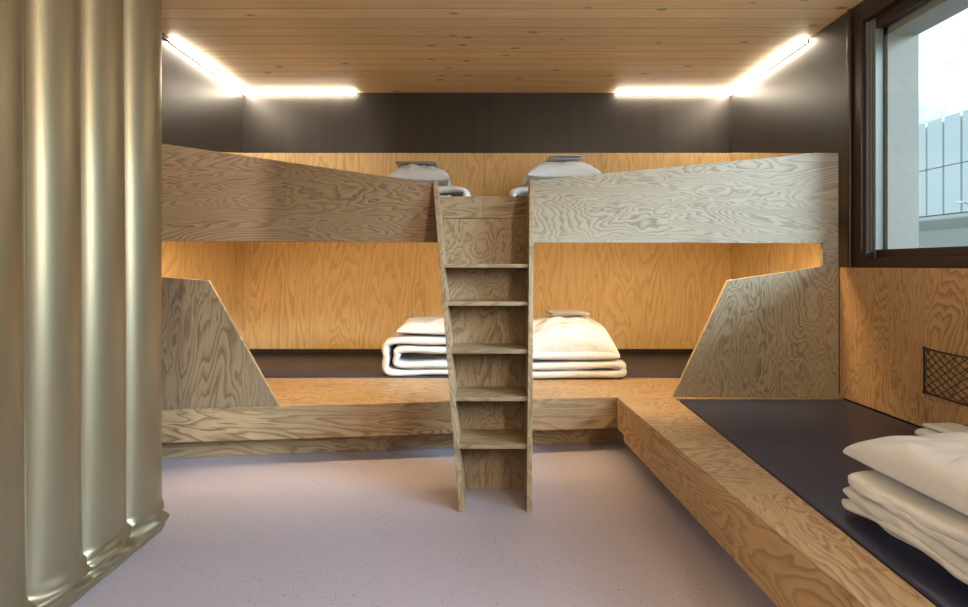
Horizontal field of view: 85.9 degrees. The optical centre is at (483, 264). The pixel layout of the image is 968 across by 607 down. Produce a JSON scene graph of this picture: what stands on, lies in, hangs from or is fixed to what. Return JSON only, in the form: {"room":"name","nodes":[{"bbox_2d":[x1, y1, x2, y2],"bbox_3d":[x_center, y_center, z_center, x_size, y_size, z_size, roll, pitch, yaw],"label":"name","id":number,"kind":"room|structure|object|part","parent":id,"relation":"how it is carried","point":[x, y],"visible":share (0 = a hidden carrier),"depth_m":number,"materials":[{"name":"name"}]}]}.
{"room":"bunk bedroom","nodes":[
{"label":"bunk bedroom","id":0,"kind":"room"},
{"bbox_2d":[162,38,243,152],"bbox_3d":[-2.367,-0.232,1.660,0.100,2.863,6.720,0,0,0],"label":"wall","id":1,"kind":"structure","parent":0,"point":[200,110],"depth_m":4.19,"materials":[{"name":"black paint"}]},
{"bbox_2d":[162,241,243,339],"bbox_3d":[-2.311,0.310,4.046,0.012,1.090,1.907,0,0,0],"label":"wall panel","id":2,"kind":"object","parent":1,"relation":"attached to","point":[221,263],"visible":0.04,"depth_m":4.45,"materials":[{"name":"brown wood"}]},
{"bbox_2d":[223,152,243,155],"bbox_3d":[-2.311,-0.701,4.046,0.012,0.752,1.907,0,0,0],"label":"wall panel","id":3,"kind":"object","parent":1,"relation":"attached to","point":[223,152],"visible":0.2,"depth_m":4.84,"materials":[{"name":"brown wood"}]},
{"bbox_2d":[243,98,244,152],"bbox_3d":[-2.311,-1.341,5.013,0.012,0.523,0.015,0,0,0],"label":"trim","id":4,"kind":"structure","parent":1,"relation":"attached to","point":[243,98],"depth_m":5.01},
{"bbox_2d":[71,400,776,606],"bbox_3d":[0.034,1.250,1.675,4.902,0.100,6.950,0,0,0],"label":"floor","id":5,"kind":"structure","parent":0,"point":[378,528],"depth_m":2.27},
{"bbox_2d":[433,180,533,511],"bbox_3d":[-0.004,0.334,2.963,0.631,1.732,0.884,0,0,0],"label":"ladder","id":6,"kind":"object","parent":5,"relation":"on","point":[485,244],"visible":1,"depth_m":3.04,"materials":[{"name":"brown wood"}]},
{"bbox_3d":[-0.142,-0.373,3.384,0.271,0.141,0.032,0,0,0],"label":"rail","id":7,"kind":"part","parent":6,"relation":"part of","materials":[{"name":"brown wood"}]},
{"bbox_3d":[0.004,0.450,3.088,0.542,1.500,0.594,0,0,0],"label":"panel","id":8,"kind":"part","parent":6,"relation":"part of","materials":[{"name":"brown wood"}]},
{"bbox_3d":[0.137,-0.373,3.384,0.283,0.141,0.032,0,0,0],"label":"rail","id":9,"kind":"part","parent":6,"relation":"part of","materials":[{"name":"brown wood"}]},
{"bbox_2d":[162,378,935,606],"bbox_3d":[0.035,1.030,2.207,4.698,0.339,5.616,0,0,0],"label":"platform","id":10,"kind":"object","parent":5,"relation":"on","point":[797,557],"visible":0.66,"depth_m":3.12,"materials":[{"name":"brown wood"}]},
{"bbox_2d":[162,277,279,408],"bbox_3d":[-1.776,0.452,3.124,1.056,0.814,0.028,0,0,-6],"label":"divider panel","id":11,"kind":"object","parent":10,"relation":"on","point":[207,362],"visible":0.51,"depth_m":3.12,"materials":[{"name":"brown wood"}]},
{"bbox_2d":[252,354,447,377],"bbox_3d":[-1.151,0.925,4.482,2.291,0.147,1.026,0,0,0],"label":"mattress","id":12,"kind":"object","parent":10,"relation":"on","point":[270,365],"visible":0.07,"depth_m":4.37,"materials":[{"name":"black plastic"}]},
{"bbox_2d":[382,332,447,375],"bbox_3d":[-0.397,0.699,4.222,0.814,0.304,0.520,0,0,-1],"label":"duvet","id":13,"kind":"object","parent":12,"relation":"on","point":[428,356],"visible":0.58,"depth_m":3.98,"materials":[{"name":"white fabric"}]},
{"bbox_2d":[396,316,444,334],"bbox_3d":[-0.329,0.477,4.220,0.700,0.151,0.500,1,0,-2],"label":"pillow","id":14,"kind":"object","parent":13,"relation":"on","point":[426,324],"visible":0.48,"depth_m":4.00,"materials":[{"name":"white fabric"}]},
{"bbox_2d":[618,354,690,377],"bbox_3d":[1.181,0.925,4.482,2.349,0.147,1.026,0,0,0],"label":"mattress","id":15,"kind":"object","parent":10,"relation":"on","point":[637,365],"visible":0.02,"depth_m":4.41,"materials":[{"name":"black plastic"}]},
{"bbox_2d":[533,352,626,378],"bbox_3d":[0.617,0.749,4.134,0.933,0.203,0.535,0,0,0],"label":"duvet","id":16,"kind":"object","parent":15,"relation":"on","point":[545,364],"visible":0.61,"depth_m":3.89,"materials":[{"name":"white fabric"}]},
{"bbox_2d":[533,315,619,354],"bbox_3d":[0.620,0.540,4.168,0.800,0.275,0.533,0,0,0],"label":"pillow","id":17,"kind":"object","parent":16,"relation":"on","point":[573,333],"visible":0.66,"depth_m":3.93,"materials":[{"name":"white fabric"}]},
{"bbox_2d":[544,310,589,314],"bbox_3d":[0.675,0.387,4.262,0.312,0.024,0.303,0,0,-6],"label":"pillowcase","id":18,"kind":"object","parent":17,"relation":"on","point":[552,312],"visible":1,"depth_m":4.15,"materials":[{"name":"beige fabric"}]},
{"bbox_2d":[672,267,838,396],"bbox_3d":[1.770,0.434,3.399,1.078,0.849,0.028,0,0,0],"label":"divider panel","id":19,"kind":"object","parent":10,"relation":"on","point":[775,334],"visible":1,"depth_m":3.38,"materials":[{"name":"brown wood"}]},
{"bbox_2d":[162,144,837,266],"bbox_3d":[0.028,-0.382,4.025,4.687,0.787,1.945,0,0,0],"label":"bunk","id":20,"kind":"object","parent":19,"relation":"on","point":[207,195],"visible":0.8,"depth_m":3.33,"materials":[{"name":"brown wood"}]},
{"bbox_2d":[433,186,470,196],"bbox_3d":[-0.417,-0.461,4.140,0.630,0.279,0.529,0,0,0],"label":"duvet","id":21,"kind":"object","parent":20,"relation":"on","point":[444,190],"visible":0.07,"depth_m":3.90,"materials":[{"name":"white fabric"}]},
{"bbox_2d":[389,163,451,185],"bbox_3d":[-0.490,-0.706,4.140,0.459,0.180,0.480,0,0,-1],"label":"pillow","id":22,"kind":"object","parent":21,"relation":"on","point":[423,173],"visible":0.55,"depth_m":3.92,"materials":[{"name":"white fabric"}]},
{"bbox_2d":[395,161,439,168],"bbox_3d":[-0.524,-0.795,4.160,0.330,0.024,0.305,0,0,0],"label":"pillowcase","id":23,"kind":"object","parent":22,"relation":"on","point":[398,163],"visible":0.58,"depth_m":4.03,"materials":[{"name":"beige fabric"}]},
{"bbox_2d":[509,187,527,195],"bbox_3d":[0.495,-0.459,4.138,0.615,0.276,0.522,0,0,0],"label":"duvet","id":24,"kind":"object","parent":20,"relation":"on","point":[520,191],"visible":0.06,"depth_m":3.90,"materials":[{"name":"white fabric"}]},
{"bbox_2d":[522,161,601,185],"bbox_3d":[0.599,-0.735,4.140,0.560,0.190,0.480,-1,0,-1],"label":"pillow","id":25,"kind":"object","parent":24,"relation":"on","point":[557,169],"visible":0.56,"depth_m":3.92,"materials":[{"name":"white fabric"}]},
{"bbox_2d":[546,155,582,161],"bbox_3d":[0.636,-0.836,4.161,0.268,0.035,0.307,0,0,0],"label":"pillowcase","id":26,"kind":"object","parent":25,"relation":"on","point":[552,158],"visible":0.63,"depth_m":4.04,"materials":[{"name":"white fabric"}]},
{"bbox_2d":[680,400,967,606],"bbox_3d":[1.681,0.928,1.381,1.233,0.144,3.862,0,0,0],"label":"mattress","id":27,"kind":"object","parent":10,"relation":"on","point":[801,444],"visible":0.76,"depth_m":2.39,"materials":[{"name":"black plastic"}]},
{"bbox_2d":[842,470,967,584],"bbox_3d":[1.683,0.765,1.363,0.930,0.180,0.923,0,0,-1],"label":"duvet","id":28,"kind":"object","parent":27,"relation":"on","point":[907,514],"visible":0.93,"depth_m":1.53,"materials":[{"name":"white fabric"}]},
{"bbox_2d":[843,432,967,515],"bbox_3d":[1.735,0.616,1.440,0.900,0.186,0.840,0,0,-1],"label":"pillow","id":29,"kind":"object","parent":28,"relation":"on","point":[935,466],"visible":1,"depth_m":1.60,"materials":[{"name":"white fabric"}]},
{"bbox_2d":[915,423,967,435],"bbox_3d":[2.185,0.804,2.340,0.224,0.102,0.355,0,0,-3],"label":"sheet","id":30,"kind":"object","parent":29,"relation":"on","point":[932,428],"visible":0.3,"depth_m":2.44,"materials":[{"name":"white fabric"}]},
{"bbox_2d":[244,93,730,353],"bbox_3d":[0.034,-0.232,5.085,4.902,2.863,0.130,0,0,0],"label":"wall","id":31,"kind":"structure","parent":0,"point":[362,122],"depth_m":5.02,"materials":[{"name":"black paint"}]},
{"bbox_2d":[248,91,355,95],"bbox_3d":[-1.746,-1.647,4.995,1.022,0.029,0.049,0,0,0],"label":"light strip","id":32,"kind":"object","parent":31,"relation":"attached to","point":[251,93],"visible":1,"depth_m":4.97,"materials":[{"name":"white plastic"}]},
{"bbox_2d":[244,242,443,348],"bbox_3d":[-1.153,0.284,5.009,2.307,1.048,0.018,0,0,0],"label":"wall panel","id":33,"kind":"object","parent":31,"relation":"attached to","point":[298,295],"visible":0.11,"depth_m":5.00,"materials":[{"name":"brown wood"}]},
{"bbox_2d":[244,153,483,196],"bbox_3d":[-1.153,-0.699,5.009,2.307,0.757,0.018,0,0,0],"label":"wall panel","id":34,"kind":"object","parent":31,"relation":"attached to","point":[465,170],"visible":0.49,"depth_m":5.00,"materials":[{"name":"brown wood"}]},
{"bbox_2d":[484,153,730,195],"bbox_3d":[1.189,-0.699,5.009,2.372,0.757,0.018,0,0,0],"label":"wall panel","id":35,"kind":"object","parent":31,"relation":"attached to","point":[503,172],"visible":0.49,"depth_m":5.00,"materials":[{"name":"brown wood"}]},
{"bbox_2d":[533,243,730,348],"bbox_3d":[1.189,0.284,5.009,2.372,1.048,0.018,0,0,0],"label":"wall panel","id":36,"kind":"object","parent":31,"relation":"attached to","point":[644,295],"visible":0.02,"depth_m":5.00,"materials":[{"name":"brown wood"}]},
{"bbox_2d":[616,91,726,95],"bbox_3d":[1.800,-1.647,4.995,1.050,0.029,0.049,0,0,0],"label":"light strip","id":37,"kind":"object","parent":31,"relation":"attached to","point":[619,93],"visible":1,"depth_m":4.97,"materials":[{"name":"white plastic"}]},
{"bbox_2d":[162,0,862,92],"bbox_3d":[0.044,-1.723,1.675,4.922,0.120,6.950,0,0,0],"label":"ceiling","id":38,"kind":"structure","parent":0,"point":[359,46],"depth_m":3.85,"materials":[{"name":"brown wood"}]},
{"bbox_2d":[162,33,169,40],"bbox_3d":[-2.307,-1.647,3.575,0.019,0.029,0.450,0,0,0],"label":"cable cover","id":39,"kind":"object","parent":38,"relation":"attached to","point":[165,37],"visible":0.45,"depth_m":3.76,"materials":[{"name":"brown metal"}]},
{"bbox_2d":[169,39,248,95],"bbox_3d":[-2.292,-1.647,4.418,0.049,0.029,1.195,0,0,0],"label":"light strip","id":40,"kind":"object","parent":38,"relation":"attached to","point":[174,42],"visible":1,"depth_m":4.28,"materials":[{"name":"white plastic"}]},
{"bbox_2d":[726,39,807,95],"bbox_3d":[2.360,-1.647,4.418,0.049,0.029,1.195,0,0,0],"label":"light strip","id":41,"kind":"object","parent":38,"relation":"attached to","point":[802,42],"visible":1,"depth_m":4.28,"materials":[{"name":"white plastic"}]},
{"bbox_3d":[-1.480,-1.653,1.285,0.040,0.019,2.170,0,0,0],"label":"rail","id":42,"kind":"object","parent":38,"relation":"attached to","visible":0},
{"bbox_2d":[0,0,169,606],"bbox_3d":[-1.459,-0.215,1.300,0.122,2.819,2.112,0,0,0],"label":"curtain","id":43,"kind":"object","parent":42,"relation":"hanging from","point":[81,80],"visible":1,"depth_m":1.82,"materials":[{"name":"gold fabric"}]},
{"bbox_2d":[731,0,923,427],"bbox_3d":[2.445,-0.232,1.660,0.120,2.863,6.720,0,0,0],"label":"wall","id":44,"kind":"structure","parent":0,"point":[798,105],"depth_m":3.83,"materials":[{"name":"black paint"}]},
{"bbox_2d":[730,98,731,152],"bbox_3d":[2.379,-1.341,5.013,0.012,0.523,0.015,0,0,0],"label":"trim","id":45,"kind":"structure","parent":44,"relation":"attached to","point":[730,98],"depth_m":5.01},
{"bbox_2d":[731,153,809,160],"bbox_3d":[2.379,-0.701,4.289,0.012,0.752,1.420,0,0,0],"label":"wall panel","id":46,"kind":"object","parent":44,"relation":"attached to","point":[734,156],"visible":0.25,"depth_m":4.54,"materials":[{"name":"brown wood"}]},
{"bbox_2d":[731,243,819,278],"bbox_3d":[2.379,0.310,4.289,0.012,1.090,1.420,0,0,0],"label":"wall panel","id":47,"kind":"object","parent":44,"relation":"attached to","point":[747,259],"visible":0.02,"depth_m":4.31,"materials":[{"name":"brown wood"}]},
{"bbox_2d":[883,26,918,248],"bbox_3d":[2.580,-0.737,2.360,0.190,2.707,2.620,0,0,0],"label":"trim","id":48,"kind":"structure","parent":44,"relation":"attached to","point":[900,51],"depth_m":3.20,"materials":[{"name":"grey"}]},
{"bbox_2d":[840,268,967,427],"bbox_3d":[2.348,0.435,1.387,0.075,0.837,3.975,0,0,0],"label":"wall panel","id":49,"kind":"object","parent":44,"relation":"attached to","point":[887,315],"visible":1,"depth_m":2.86,"materials":[{"name":"brown wood"}]},
{"bbox_2d":[922,346,967,405],"bbox_3d":[2.286,0.550,2.470,0.047,0.246,0.516,0,0,0],"label":"pocket","id":50,"kind":"object","parent":49,"relation":"attached to","point":[923,347],"visible":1,"depth_m":2.59,"materials":[{"name":"black fabric"}]},
{"bbox_2d":[847,0,967,267],"bbox_3d":[2.420,-0.818,2.235,0.130,1.670,2.290,0,0,0],"label":"window","id":51,"kind":"structure","parent":44,"relation":"in","point":[865,249],"depth_m":3.25,"materials":[{"name":"brown metal"}]},
{"bbox_2d":[883,0,967,34],"bbox_3d":[2.580,-1.755,2.235,0.190,0.670,2.070,0,0,0],"label":"trim","id":52,"kind":"structure","parent":44,"relation":"attached to","point":[932,13],"depth_m":2.99,"materials":[{"name":"grey"}]},
{"label":"outside","id":53,"kind":"structure","parent":0,"visible":0},
{"bbox_3d":[82.000,9.300,50.000,156.000,0.200,220.000,0,0,0],"label":"ground","id":54,"kind":"structure","parent":53,"visible":0},
{"bbox_2d":[919,110,967,247],"bbox_3d":[51.975,-2.625,60.000,14.050,23.650,100.000,0,0,0],"label":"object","id":55,"kind":"structure","parent":54,"relation":"on","point":[943,142],"depth_m":51.54,"materials":[{"name":"grey"}]},
{"bbox_3d":[45.075,-7.300,53.795,0.250,4.600,1.690,0,0,0],"label":"facade panel","id":56,"kind":"part","parent":55,"relation":"part of","materials":[{"name":"white"}]},
{"bbox_3d":[45.075,-12.075,53.795,0.250,4.750,1.690,0,0,0],"label":"facade panel","id":57,"kind":"part","parent":55,"relation":"part of","materials":[{"name":"white"}]},
{"bbox_3d":[45.075,-12.075,51.865,0.250,4.750,1.690,0,0,0],"label":"facade panel","id":58,"kind":"part","parent":55,"relation":"part of","materials":[{"name":"white"}]},
{"bbox_3d":[45.075,-7.300,51.865,0.250,4.600,1.690,0,0,0],"label":"facade panel","id":59,"kind":"part","parent":55,"relation":"part of","materials":[{"name":"white"}]},
{"bbox_3d":[45.075,-12.075,49.935,0.250,4.750,1.690,0,0,0],"label":"facade panel","id":60,"kind":"part","parent":55,"relation":"part of","materials":[{"name":"white"}]},
{"bbox_3d":[45.075,-7.300,49.935,0.250,4.600,1.690,0,0,0],"label":"facade panel","id":61,"kind":"part","parent":55,"relation":"part of","materials":[{"name":"white"}]},
{"bbox_3d":[45.075,-12.075,48.005,0.250,4.750,1.690,0,0,0],"label":"facade panel","id":62,"kind":"part","parent":55,"relation":"part of","materials":[{"name":"white"}]},
{"bbox_3d":[45.075,-7.300,48.005,0.250,4.600,1.690,0,0,0],"label":"facade panel","id":63,"kind":"part","parent":55,"relation":"part of","materials":[{"name":"white"}]}
]}

